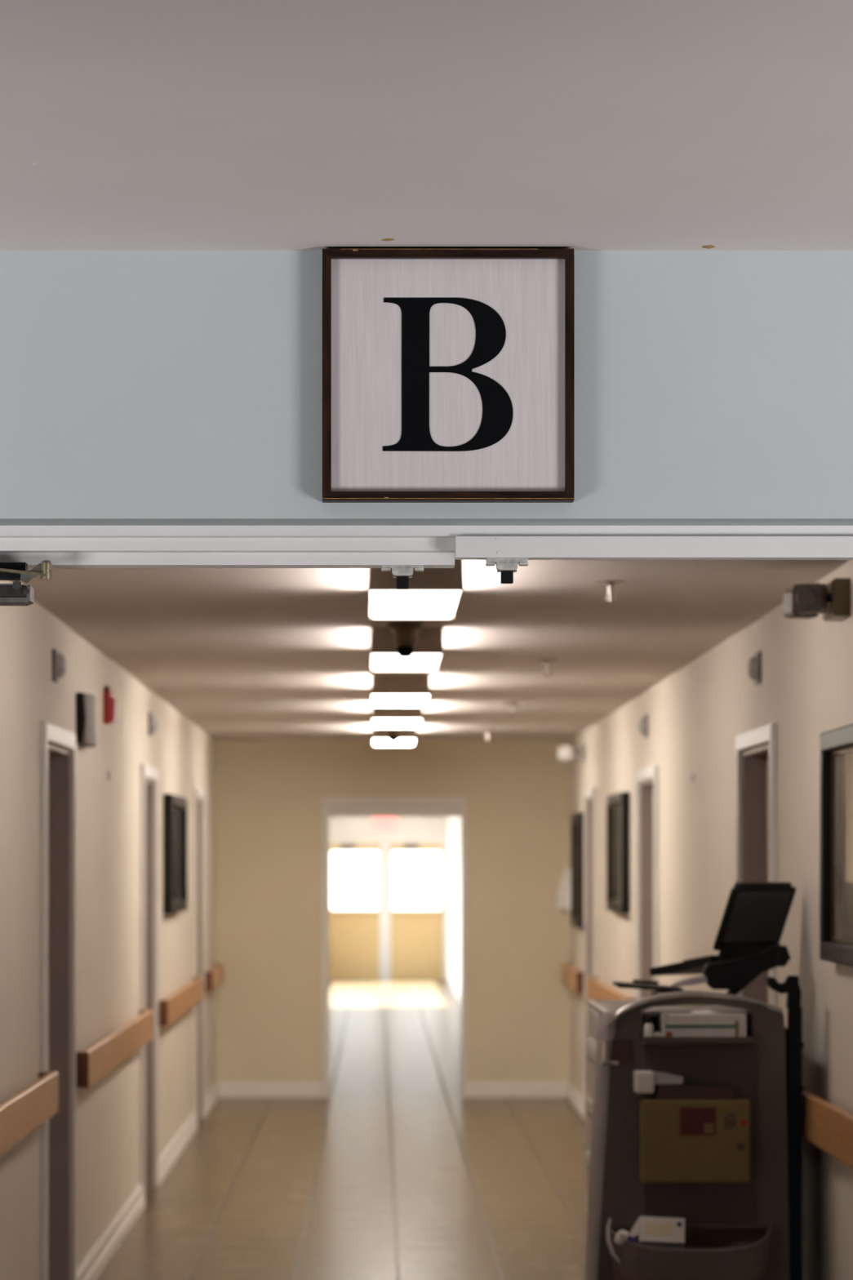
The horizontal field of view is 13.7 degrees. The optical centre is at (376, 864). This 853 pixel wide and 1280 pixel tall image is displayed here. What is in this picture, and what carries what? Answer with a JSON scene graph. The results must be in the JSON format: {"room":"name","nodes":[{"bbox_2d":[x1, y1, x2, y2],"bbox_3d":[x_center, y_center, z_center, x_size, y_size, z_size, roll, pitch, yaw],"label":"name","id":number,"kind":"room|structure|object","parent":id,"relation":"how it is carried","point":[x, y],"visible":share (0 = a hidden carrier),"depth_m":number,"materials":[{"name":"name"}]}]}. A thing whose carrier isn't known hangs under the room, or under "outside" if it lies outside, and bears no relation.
{"room":"hospital interior","nodes":[
{"label":"hospital interior","id":0,"kind":"room"},
{"bbox_2d":[0,580,215,1279],"bbox_3d":[-1.190,0.370,15.170,0.200,2.420,17.800,0,0,0],"label":"wall","id":1,"kind":"structure","parent":0,"point":[108,813],"depth_m":13.69,"materials":[{"name":"beige paint"}]},
{"bbox_2d":[0,1071,57,1155],"bbox_3d":[-1.059,0.735,9.744,0.061,0.132,3.492,0,0,0],"label":"handrail","id":2,"kind":"object","parent":1,"relation":"attached to","point":[21,1113],"visible":1,"depth_m":10.49,"materials":[{"name":"brown wood"}]},
{"bbox_2d":[40,721,75,1279],"bbox_3d":[-1.155,0.558,12.105,0.170,2.043,1.130,0,0,0],"label":"door","id":3,"kind":"structure","parent":1,"relation":"in","point":[58,764],"depth_m":12.59,"materials":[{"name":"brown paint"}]},
{"bbox_2d":[52,648,66,682],"bbox_3d":[-1.069,-0.670,12.000,0.045,0.110,0.116,0,0,0],"label":"light","id":4,"kind":"object","parent":1,"relation":"attached to","point":[59,662],"visible":1,"depth_m":11.96,"materials":[{"name":"white glass"}]},
{"bbox_2d":[75,692,97,747],"bbox_3d":[-1.061,-0.529,13.114,0.058,0.186,0.467,0,0,0],"label":"wall speaker","id":5,"kind":"object","parent":1,"relation":"attached to","point":[86,704],"visible":0.99,"depth_m":12.94,"materials":[{"name":"black plastic"}]},
{"bbox_2d":[106,768,111,781],"bbox_3d":[-1.081,-0.361,14.400,0.018,0.052,0.052,0,0,0],"label":"wall sensor","id":6,"kind":"object","parent":1,"relation":"attached to","point":[108,771],"visible":1,"depth_m":14.38,"materials":[{"name":"white plastic"}]},
{"bbox_2d":[103,686,116,724],"bbox_3d":[-1.068,-0.637,14.250,0.048,0.150,0.100,0,0,0],"label":"fire alarm","id":7,"kind":"object","parent":1,"relation":"attached to","point":[109,701],"visible":1,"depth_m":14.20,"materials":[{"name":"red plastic"}]},
{"bbox_2d":[75,1009,152,1088],"bbox_3d":[-1.059,0.735,14.529,0.061,0.132,3.662,0,0,0],"label":"handrail","id":8,"kind":"object","parent":1,"relation":"attached to","point":[93,1063],"visible":1,"depth_m":13.83,"materials":[{"name":"brown wood"}]},
{"bbox_2d":[75,1081,218,1279],"bbox_3d":[-1.079,1.527,15.175,0.022,0.106,17.790,0,0,0],"label":"baseboard","id":9,"kind":"structure","parent":1,"relation":"attached to","point":[90,1268],"depth_m":15.55,"materials":[{"name":"paint"}]},
{"bbox_2d":[140,764,158,1196],"bbox_3d":[-1.155,0.558,16.925,0.170,2.043,1.050,0,0,0],"label":"door","id":10,"kind":"structure","parent":1,"relation":"in","point":[148,788],"depth_m":17.37,"materials":[{"name":"white paint"}]},
{"bbox_2d":[148,712,158,736],"bbox_3d":[-1.069,-0.670,17.050,0.045,0.110,0.116,0,0,0],"label":"light","id":11,"kind":"object","parent":1,"relation":"attached to","point":[153,721],"visible":1,"depth_m":17.01,"materials":[{"name":"grey plastic"}]},
{"bbox_2d":[163,793,186,914],"bbox_3d":[-1.065,-0.052,18.850,0.049,0.615,1.400,0,0,0],"label":"picture","id":12,"kind":"object","parent":1,"relation":"attached to","point":[175,806],"visible":1,"depth_m":18.92,"materials":[{"name":"black paint"}]},
{"bbox_2d":[173,808,179,899],"bbox_3d":[-1.085,-0.052,18.850,0.009,0.511,1.296,0,0,0],"label":"print","id":13,"kind":"object","parent":12,"relation":"attached to","point":[175,811],"depth_m":19.15},
{"bbox_2d":[158,976,203,1026],"bbox_3d":[-1.059,0.735,19.324,0.061,0.132,3.652,0,0,0],"label":"handrail","id":14,"kind":"object","parent":1,"relation":"attached to","point":[170,1009],"visible":1,"depth_m":18.60,"materials":[{"name":"brown wood"}]},
{"bbox_2d":[194,786,204,1119],"bbox_3d":[-1.155,0.558,21.725,0.170,2.043,0.950,0,0,0],"label":"door","id":15,"kind":"structure","parent":1,"relation":"in","point":[199,804],"depth_m":22.12,"materials":[{"name":"white paint"}]},
{"bbox_2d":[204,963,224,991],"bbox_3d":[-1.059,0.735,23.124,0.061,0.132,1.752,0,0,0],"label":"handrail","id":16,"kind":"object","parent":1,"relation":"attached to","point":[215,977],"visible":0.91,"depth_m":22.65,"materials":[{"name":"brown wood"}]},
{"bbox_2d":[95,979,587,1279],"bbox_3d":[0.100,1.640,23.200,8.800,0.120,51.400,0,0,0],"label":"floor","id":17,"kind":"structure","parent":0,"point":[395,1174],"depth_m":17.75,"materials":[{"name":"tile"}]},
{"bbox_2d":[583,975,804,1279],"bbox_3d":[0.911,0.952,10.732,0.655,1.257,1.015,0,0,0],"label":"cart","id":18,"kind":"object","parent":17,"relation":"on","point":[763,1067],"visible":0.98,"depth_m":10.30,"materials":[{"name":"grey plastic"}]},
{"bbox_2d":[644,1017,653,1036],"bbox_3d":[0.786,0.474,10.265,0.025,0.060,0.025,0,0,0],"label":"pill bottle","id":19,"kind":"object","parent":18,"relation":"on","point":[648,1027],"visible":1,"depth_m":10.26,"materials":[{"name":"white plastic"}]},
{"bbox_2d":[653,1032,661,1036],"bbox_3d":[0.811,0.496,10.268,0.016,0.016,0.084,0,0,0],"label":"packet","id":20,"kind":"object","parent":18,"relation":"on","point":[655,1034],"visible":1,"depth_m":10.23,"materials":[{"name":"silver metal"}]},
{"bbox_2d":[633,1070,684,1093],"bbox_3d":[0.814,0.627,10.252,0.140,0.062,0.083,0,0,0],"label":"glove box","id":21,"kind":"object","parent":18,"relation":"attached to","point":[644,1081],"visible":1,"depth_m":10.22,"materials":[{"name":"white plastic"}]},
{"bbox_2d":[652,990,703,1006],"bbox_3d":[0.924,0.408,10.850,0.145,0.038,0.280,0,0,0],"label":"paper stack","id":22,"kind":"object","parent":18,"relation":"on","point":[654,992],"visible":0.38,"depth_m":10.71,"materials":[{"name":"white paper"}]},
{"bbox_2d":[612,979,684,991],"bbox_3d":[0.831,0.372,10.880,0.200,0.031,0.260,0,0,0],"label":"clipboard","id":23,"kind":"object","parent":22,"relation":"on","point":[647,984],"visible":0.96,"depth_m":10.77,"materials":[{"name":"black plastic"}]},
{"bbox_2d":[587,1000,783,1017],"bbox_3d":[0.928,0.436,10.797,0.520,0.017,0.885,0,0,0],"label":"countertop","id":24,"kind":"structure","parent":18,"relation":"on","point":[612,1006],"depth_m":10.54,"materials":[{"name":"grey plastic"}]},
{"bbox_2d":[606,1217,771,1279],"bbox_3d":[0.900,1.236,10.199,0.481,0.428,0.186,0,0,0],"label":"pocket","id":25,"kind":"object","parent":18,"relation":"attached to","point":[630,1261],"visible":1,"depth_m":10.13,"materials":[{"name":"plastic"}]},
{"bbox_2d":[614,1229,637,1244],"bbox_3d":[0.714,1.074,10.174,0.067,0.057,0.045,0,0,0],"label":"wrapper","id":26,"kind":"object","parent":25,"relation":"in","point":[622,1234],"visible":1,"depth_m":10.16,"materials":[{"name":"white plastic"}]},
{"bbox_2d":[628,1216,684,1248],"bbox_3d":[0.800,1.059,10.201,0.168,0.101,0.096,0,0,0],"label":"carton","id":27,"kind":"object","parent":25,"relation":"in","point":[662,1233],"visible":0.93,"depth_m":10.17,"materials":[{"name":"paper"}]},
{"bbox_2d":[640,1084,750,1182],"bbox_3d":[0.917,0.774,10.243,0.311,0.281,0.099,0,0,0],"label":"sharps container","id":28,"kind":"object","parent":18,"relation":"attached to","point":[690,1133],"visible":1,"depth_m":10.20,"materials":[{"name":"yellow plastic"}]},
{"bbox_2d":[641,1033,755,1044],"bbox_3d":[0.929,0.508,10.412,0.320,0.024,0.375,0,0,0],"label":"tray","id":29,"kind":"object","parent":18,"relation":"on","point":[746,1040],"depth_m":10.23,"materials":[{"name":"grey plastic"}]},
{"bbox_2d":[657,1011,746,1036],"bbox_3d":[0.946,0.465,10.348,0.239,0.080,0.224,0,0,0],"label":"carton","id":30,"kind":"object","parent":18,"relation":"on","point":[669,1024],"visible":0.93,"depth_m":10.24,"materials":[{"name":"white cardboard"}]},
{"bbox_2d":[688,1008,719,1013],"bbox_3d":[0.949,0.426,10.299,0.088,0.015,0.102,0,0,0],"label":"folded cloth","id":31,"kind":"object","parent":30,"relation":"on","point":[704,1011],"visible":1,"depth_m":10.26,"materials":[{"name":"white fabric"}]},
{"bbox_2d":[667,945,791,1007],"bbox_3d":[1.054,0.336,10.793,0.366,0.184,0.415,0,0,0],"label":"laptop stand","id":32,"kind":"object","parent":18,"relation":"on","point":[734,975],"visible":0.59,"depth_m":10.60,"materials":[{"name":"black plastic"}]},
{"bbox_2d":[649,882,796,975],"bbox_3d":[1.068,0.198,10.899,0.324,0.287,0.349,0,0,41],"label":"laptop","id":33,"kind":"object","parent":32,"relation":"on","point":[755,916],"visible":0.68,"depth_m":10.79,"materials":[{"name":"black plastic"}]},
{"bbox_2d":[328,816,446,979],"bbox_3d":[0.120,0.370,48.775,2.080,2.420,0.150,0,0,0],"label":"wall","id":34,"kind":"structure","parent":0,"point":[342,829],"depth_m":48.70,"materials":[{"name":"white paint"}]},
{"bbox_2d":[328,844,379,979],"bbox_3d":[-0.303,0.652,48.696,0.706,1.855,0.112,0,0,0],"label":"door","id":35,"kind":"structure","parent":34,"relation":"in","point":[353,935],"depth_m":48.71,"materials":[{"name":"paint"}]},
{"bbox_2d":[379,844,391,979],"bbox_3d":[0.119,0.652,48.755,0.149,1.856,0.130,0,0,0],"label":"trim","id":36,"kind":"structure","parent":34,"relation":"attached to","point":[384,849],"depth_m":48.69,"materials":[{"name":"white paint"}]},
{"bbox_2d":[391,844,443,979],"bbox_3d":[0.555,0.652,48.696,0.722,1.855,0.112,0,0,0],"label":"door","id":37,"kind":"structure","parent":34,"relation":"in","point":[416,935],"depth_m":48.71,"materials":[{"name":"paint"}]},
{"bbox_2d":[215,740,569,1097],"bbox_3d":[0.110,0.310,24.150,2.900,2.540,0.160,0,0,0],"label":"wall","id":38,"kind":"structure","parent":0,"point":[268,793],"depth_m":24.07,"materials":[{"name":"beige paint"}]},
{"bbox_2d":[218,1081,566,1097],"bbox_3d":[0.110,1.527,24.059,2.354,0.106,0.022,0,0,0],"label":"baseboard","id":39,"kind":"structure","parent":38,"relation":"attached to","point":[226,1089],"depth_m":24.06,"materials":[{"name":"paint"}]},
{"bbox_2d":[321,795,467,1097],"bbox_3d":[0.122,0.560,24.061,0.987,2.041,0.018,0,0,0],"label":"trim","id":40,"kind":"structure","parent":38,"relation":"attached to","point":[325,799],"depth_m":24.05,"materials":[{"name":"paint"}]},
{"bbox_2d":[328,803,462,816],"bbox_3d":[0.127,-0.368,24.150,0.903,0.088,0.120,0,0,0],"label":"trim","id":41,"kind":"structure","parent":38,"relation":"attached to","point":[335,809],"depth_m":24.09,"materials":[{"name":"white paint"}]},
{"bbox_2d":[0,0,852,250],"bbox_3d":[0.100,-1.096,1.800,8.600,0.120,8.400,0,0,0],"label":"ceiling","id":42,"kind":"structure","parent":0,"point":[145,125],"depth_m":4.99,"materials":[{"name":"grey paint"}]},
{"bbox_2d":[0,250,852,525],"bbox_3d":[0.100,0.272,6.135,8.600,2.616,0.270,0,0,0],"label":"wall header","id":43,"kind":"structure","parent":0,"point":[138,388],"depth_m":6.00,"materials":[{"name":"blue paint"}]},
{"bbox_2d":[381,238,394,240],"bbox_3d":[0.019,-1.036,5.895,0.017,0.001,0.025,0,0,-30],"label":"trim","id":44,"kind":"structure","parent":43,"relation":"attached to","point":[384,239],"depth_m":5.89,"materials":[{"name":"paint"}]},
{"bbox_2d":[0,525,852,568],"bbox_3d":[0.110,0.495,6.197,2.520,2.169,0.145,0,0,0],"label":"trim","id":45,"kind":"structure","parent":43,"relation":"attached to","point":[64,546],"depth_m":6.16,"materials":[{"name":"white paint"}]},
{"bbox_2d":[0,560,51,605],"bbox_3d":[-0.729,-0.491,6.162,0.338,0.080,0.087,0,0,0],"label":"door closer","id":46,"kind":"object","parent":45,"relation":"attached to","point":[15,593],"depth_m":6.14,"materials":[{"name":"metal"}]},
{"bbox_2d":[381,565,423,589],"bbox_3d":[0.046,-0.504,6.227,0.074,0.045,0.032,0,0,0],"label":"door latch","id":47,"kind":"object","parent":45,"relation":"attached to","point":[402,574],"depth_m":6.21,"materials":[{"name":"metal"}]},
{"bbox_2d":[322,248,574,502],"bbox_3d":[0.120,-0.820,5.976,0.423,0.421,0.043,0,0,0],"label":"letter sign","id":48,"kind":"object","parent":43,"relation":"attached to","point":[448,375],"visible":1,"depth_m":5.97,"materials":[{"name":"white wood"}]},
{"bbox_2d":[454,536,852,559],"bbox_3d":[0.728,-0.546,6.135,1.184,0.037,0.049,0,0,0],"label":"trim","id":49,"kind":"structure","parent":43,"relation":"attached to","point":[466,548],"depth_m":6.11,"materials":[{"name":"white paint"}]},
{"bbox_2d":[702,244,715,248],"bbox_3d":[0.559,-1.036,5.964,0.026,0.001,0.026,0,0,-42],"label":"screws","id":50,"kind":"object","parent":43,"relation":"attached to","point":[708,246],"depth_m":5.96,"materials":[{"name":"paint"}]},
{"bbox_2d":[8,560,850,740],"bbox_3d":[0.110,-0.900,15.170,2.900,0.120,17.800,0,0,0],"label":"ceiling","id":51,"kind":"structure","parent":0,"point":[242,654],"depth_m":12.97,"materials":[{"name":"paint"}]},
{"bbox_2d":[386,728,400,742],"bbox_3d":[0.100,-0.779,20.950,0.124,0.122,0.124,0,0,0],"label":"smoke detector","id":52,"kind":"object","parent":51,"relation":"attached to","point":[393,734],"visible":0.56,"depth_m":20.92,"materials":[{"name":"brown plastic"}]},
{"bbox_2d":[373,728,416,746],"bbox_3d":[0.108,-0.794,21.885,0.260,0.092,1.170,0,0,0],"label":"ceiling light","id":53,"kind":"object","parent":51,"relation":"attached to","point":[407,736],"visible":0.78,"depth_m":21.30,"materials":[{"name":"white plastic"}]},
{"bbox_2d":[373,739,414,745],"bbox_3d":[0.108,-0.754,21.885,0.254,0.010,1.145,0,0,0],"label":"diffuser","id":54,"kind":"object","parent":53,"relation":"attached to","point":[375,742],"depth_m":21.86,"materials":[{"name":"white plastic"}]},
{"bbox_2d":[372,706,422,728],"bbox_3d":[0.108,-0.794,18.935,0.260,0.092,1.170,0,0,0],"label":"ceiling light","id":55,"kind":"object","parent":51,"relation":"attached to","point":[382,717],"visible":0.9,"depth_m":18.35,"materials":[{"name":"white plastic"}]},
{"bbox_2d":[373,719,421,728],"bbox_3d":[0.108,-0.754,18.935,0.254,0.010,1.145,0,0,0],"label":"diffuser","id":56,"kind":"object","parent":55,"relation":"attached to","point":[377,723],"depth_m":18.94,"materials":[{"name":"white plastic"}]},
{"bbox_2d":[371,674,430,706],"bbox_3d":[0.108,-0.794,16.305,0.260,0.092,1.170,0,0,0],"label":"ceiling light","id":57,"kind":"object","parent":51,"relation":"attached to","point":[387,690],"visible":1,"depth_m":15.72,"materials":[{"name":"white plastic"}]},
{"bbox_2d":[372,695,428,706],"bbox_3d":[0.108,-0.754,16.305,0.254,0.010,1.145,0,0,0],"label":"diffuser","id":58,"kind":"object","parent":57,"relation":"attached to","point":[377,700],"depth_m":16.33,"materials":[{"name":"white plastic"}]},
{"bbox_2d":[387,620,422,657],"bbox_3d":[0.100,-0.779,12.330,0.124,0.122,0.124,0,0,0],"label":"smoke detector","id":59,"kind":"object","parent":51,"relation":"attached to","point":[405,633],"visible":1,"depth_m":12.30,"materials":[{"name":"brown plastic"}]},
{"bbox_2d":[370,627,443,671],"bbox_3d":[0.108,-0.794,13.215,0.260,0.092,1.170,0,0,0],"label":"ceiling light","id":60,"kind":"object","parent":51,"relation":"attached to","point":[428,648],"visible":0.89,"depth_m":12.63,"materials":[{"name":"white plastic"}]},
{"bbox_2d":[371,653,441,671],"bbox_3d":[0.108,-0.754,13.215,0.254,0.010,1.145,0,0,0],"label":"diffuser","id":61,"kind":"object","parent":60,"relation":"attached to","point":[380,662],"depth_m":13.19,"materials":[{"name":"white plastic"}]},
{"bbox_2d":[368,559,463,619],"bbox_3d":[0.108,-0.794,10.285,0.260,0.092,1.170,0,0,0],"label":"ceiling light","id":62,"kind":"object","parent":51,"relation":"attached to","point":[432,593],"visible":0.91,"depth_m":9.90,"materials":[{"name":"plastic"}]},
{"bbox_2d":[369,590,461,618],"bbox_3d":[0.108,-0.754,10.285,0.254,0.010,1.145,0,0,0],"label":"diffuser","id":63,"kind":"object","parent":62,"relation":"attached to","point":[384,604],"depth_m":10.25,"materials":[{"name":"white plastic"}]},
{"bbox_2d":[481,729,494,741],"bbox_3d":[0.700,-0.808,22.300,0.088,0.072,0.088,0,0,0],"label":"sprinkler","id":64,"kind":"object","parent":51,"relation":"attached to","point":[487,731],"visible":1,"depth_m":22.29,"materials":[{"name":"silver metal"}]},
{"bbox_2d":[503,701,519,715],"bbox_3d":[0.700,-0.808,18.400,0.088,0.072,0.088,0,0,0],"label":"sprinkler","id":65,"kind":"object","parent":51,"relation":"attached to","point":[511,704],"visible":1,"depth_m":18.39,"materials":[{"name":"silver metal"}]},
{"bbox_2d":[537,657,558,675],"bbox_3d":[0.700,-0.808,14.550,0.088,0.072,0.088,0,0,0],"label":"sprinkler","id":66,"kind":"object","parent":51,"relation":"attached to","point":[547,661],"visible":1,"depth_m":14.54,"materials":[{"name":"silver metal"}]},
{"bbox_2d":[595,579,625,604],"bbox_3d":[0.695,-0.808,10.550,0.088,0.072,0.088,0,0,0],"label":"sprinkler","id":67,"kind":"object","parent":51,"relation":"attached to","point":[611,584],"visible":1,"depth_m":10.54,"materials":[{"name":"silver metal"}]},
{"bbox_2d":[446,816,461,1003],"bbox_3d":[1.060,0.370,36.465,0.200,2.420,24.470,0,0,0],"label":"wall","id":68,"kind":"structure","parent":0,"point":[453,823],"depth_m":43.86,"materials":[{"name":"white paint"}]},
{"bbox_2d":[485,558,528,583],"bbox_3d":[0.225,-0.507,6.137,0.073,0.044,0.032,0,0,0],"label":"door latch","id":69,"kind":"object","parent":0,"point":[506,566],"depth_m":6.12,"materials":[{"name":"paint"}]},
{"bbox_2d":[569,560,852,1279],"bbox_3d":[1.410,0.370,15.170,0.200,2.420,17.800,0,0,0],"label":"wall","id":70,"kind":"structure","parent":0,"point":[696,713],"depth_m":13.11,"materials":[{"name":"beige paint"}]},
{"bbox_2d":[555,867,571,914],"bbox_3d":[1.244,0.177,23.410,0.137,0.305,0.120,0,0,0],"label":"soap dispenser","id":71,"kind":"object","parent":70,"relation":"attached to","point":[563,901],"visible":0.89,"depth_m":23.35,"materials":[{"name":"white plastic"}]},
{"bbox_2d":[558,743,586,761],"bbox_3d":[1.230,-0.700,22.357,0.163,0.104,0.270,0,0,0],"label":"emergency light","id":72,"kind":"object","parent":70,"relation":"attached to","point":[565,753],"visible":1,"depth_m":22.24,"materials":[{"name":"grey plastic"}]},
{"bbox_2d":[561,963,583,992],"bbox_3d":[1.279,0.735,23.084,0.061,0.132,1.832,0,0,0],"label":"handrail","id":73,"kind":"object","parent":70,"relation":"attached to","point":[571,977],"visible":0.98,"depth_m":22.61,"materials":[{"name":"brown wood"}]},
{"bbox_2d":[566,1081,583,1117],"bbox_3d":[1.299,1.527,15.175,0.022,0.106,17.790,0,0,0],"label":"baseboard","id":74,"kind":"structure","parent":70,"relation":"attached to","point":[575,1097],"depth_m":23.08,"materials":[{"name":"paint"}]},
{"bbox_2d":[571,812,583,928],"bbox_3d":[1.287,0.037,22.675,0.044,0.725,0.850,0,0,0],"label":"picture","id":75,"kind":"object","parent":70,"relation":"attached to","point":[577,819],"visible":0.95,"depth_m":22.55,"materials":[{"name":"black paint"}]},
{"bbox_2d":[577,824,577,915],"bbox_3d":[1.304,0.037,22.675,0.009,0.621,0.746,0,0,0],"label":"print","id":76,"kind":"object","parent":75,"relation":"attached to","point":[577,824],"depth_m":22.99},
{"bbox_2d":[583,786,595,1119],"bbox_3d":[1.375,0.558,21.660,0.170,2.043,0.920,0,0,0],"label":"door","id":77,"kind":"structure","parent":70,"relation":"in","point":[589,804],"depth_m":22.04,"materials":[{"name":"white paint"}]},
{"bbox_2d":[586,976,636,999],"bbox_3d":[1.279,0.735,19.424,0.061,0.132,3.452,0,0,0],"label":"handrail","id":78,"kind":"object","parent":70,"relation":"attached to","point":[595,989],"visible":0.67,"depth_m":19.85,"materials":[{"name":"brown wood"}]},
{"bbox_2d":[606,791,630,913],"bbox_3d":[1.287,-0.060,18.950,0.044,0.630,1.200,0,0,0],"label":"picture","id":79,"kind":"object","parent":70,"relation":"attached to","point":[618,805],"visible":1,"depth_m":18.98,"materials":[{"name":"black paint"}]},
{"bbox_2d":[613,806,621,899],"bbox_3d":[1.304,-0.060,18.950,0.009,0.526,1.096,0,0,0],"label":"print","id":80,"kind":"object","parent":79,"relation":"attached to","point":[617,810],"depth_m":19.17},
{"bbox_2d":[638,713,648,737],"bbox_3d":[1.290,-0.670,17.200,0.045,0.110,0.116,0,0,0],"label":"light","id":81,"kind":"object","parent":70,"relation":"attached to","point":[643,722],"visible":1,"depth_m":17.16,"materials":[{"name":"grey plastic"}]},
{"bbox_2d":[636,764,658,999],"bbox_3d":[1.375,0.558,17.075,0.170,2.043,1.150,0,0,0],"label":"door","id":82,"kind":"structure","parent":70,"relation":"in","point":[650,788],"depth_m":17.57,"materials":[{"name":"white paint"}]},
{"bbox_2d":[689,769,694,782],"bbox_3d":[1.301,-0.361,14.650,0.018,0.052,0.052,0,0,0],"label":"wall sensor","id":83,"kind":"object","parent":70,"relation":"attached to","point":[692,773],"visible":1,"depth_m":14.63,"materials":[{"name":"white plastic"}]},
{"bbox_2d":[746,651,761,684],"bbox_3d":[1.290,-0.670,12.150,0.045,0.110,0.116,0,0,0],"label":"light","id":84,"kind":"object","parent":70,"relation":"attached to","point":[754,664],"visible":1,"depth_m":12.11,"materials":[{"name":"white glass"}]},
{"bbox_2d":[735,722,776,1006],"bbox_3d":[1.375,0.558,12.200,0.170,2.043,1.140,0,0,0],"label":"door","id":85,"kind":"structure","parent":70,"relation":"in","point":[756,766],"depth_m":12.69,"materials":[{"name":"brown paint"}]},
{"bbox_2d":[783,577,850,621],"bbox_3d":[1.230,-0.738,9.937,0.163,0.104,0.270,0,0,0],"label":"emergency light","id":86,"kind":"object","parent":70,"relation":"attached to","point":[832,599],"visible":1,"depth_m":9.82,"materials":[{"name":"brown metal"}]},
{"bbox_2d":[802,1089,852,1168],"bbox_3d":[1.279,0.735,9.589,0.061,0.132,3.982,0,0,0],"label":"handrail","id":87,"kind":"object","parent":70,"relation":"attached to","point":[827,1126],"visible":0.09,"depth_m":9.82,"materials":[{"name":"brown wood"}]},
{"bbox_2d":[819,724,852,966],"bbox_3d":[1.287,-0.051,9.655,0.044,0.649,0.990,0,0,0],"label":"picture","id":88,"kind":"object","parent":70,"relation":"attached to","point":[836,745],"visible":1,"depth_m":9.99,"materials":[{"name":"black paint"}]},
{"bbox_2d":[835,751,852,940],"bbox_3d":[1.304,-0.051,9.655,0.009,0.545,0.886,0,0,0],"label":"print","id":89,"kind":"object","parent":88,"relation":"attached to","point":[843,759],"depth_m":9.87},
{"bbox_3d":[0.120,-0.900,36.540,2.080,0.120,24.620,0,0,0],"label":"ceiling","id":90,"kind":"structure","parent":0,"visible":0},
{"bbox_2d":[372,816,398,831],"bbox_3d":[0.100,-0.605,41.000,0.300,0.470,0.080,0,0,0],"label":"exit sign","id":91,"kind":"object","parent":90,"relation":"hanging from","point":[380,824],"visible":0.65,"depth_m":40.98,"materials":[{"name":"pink plastic"}]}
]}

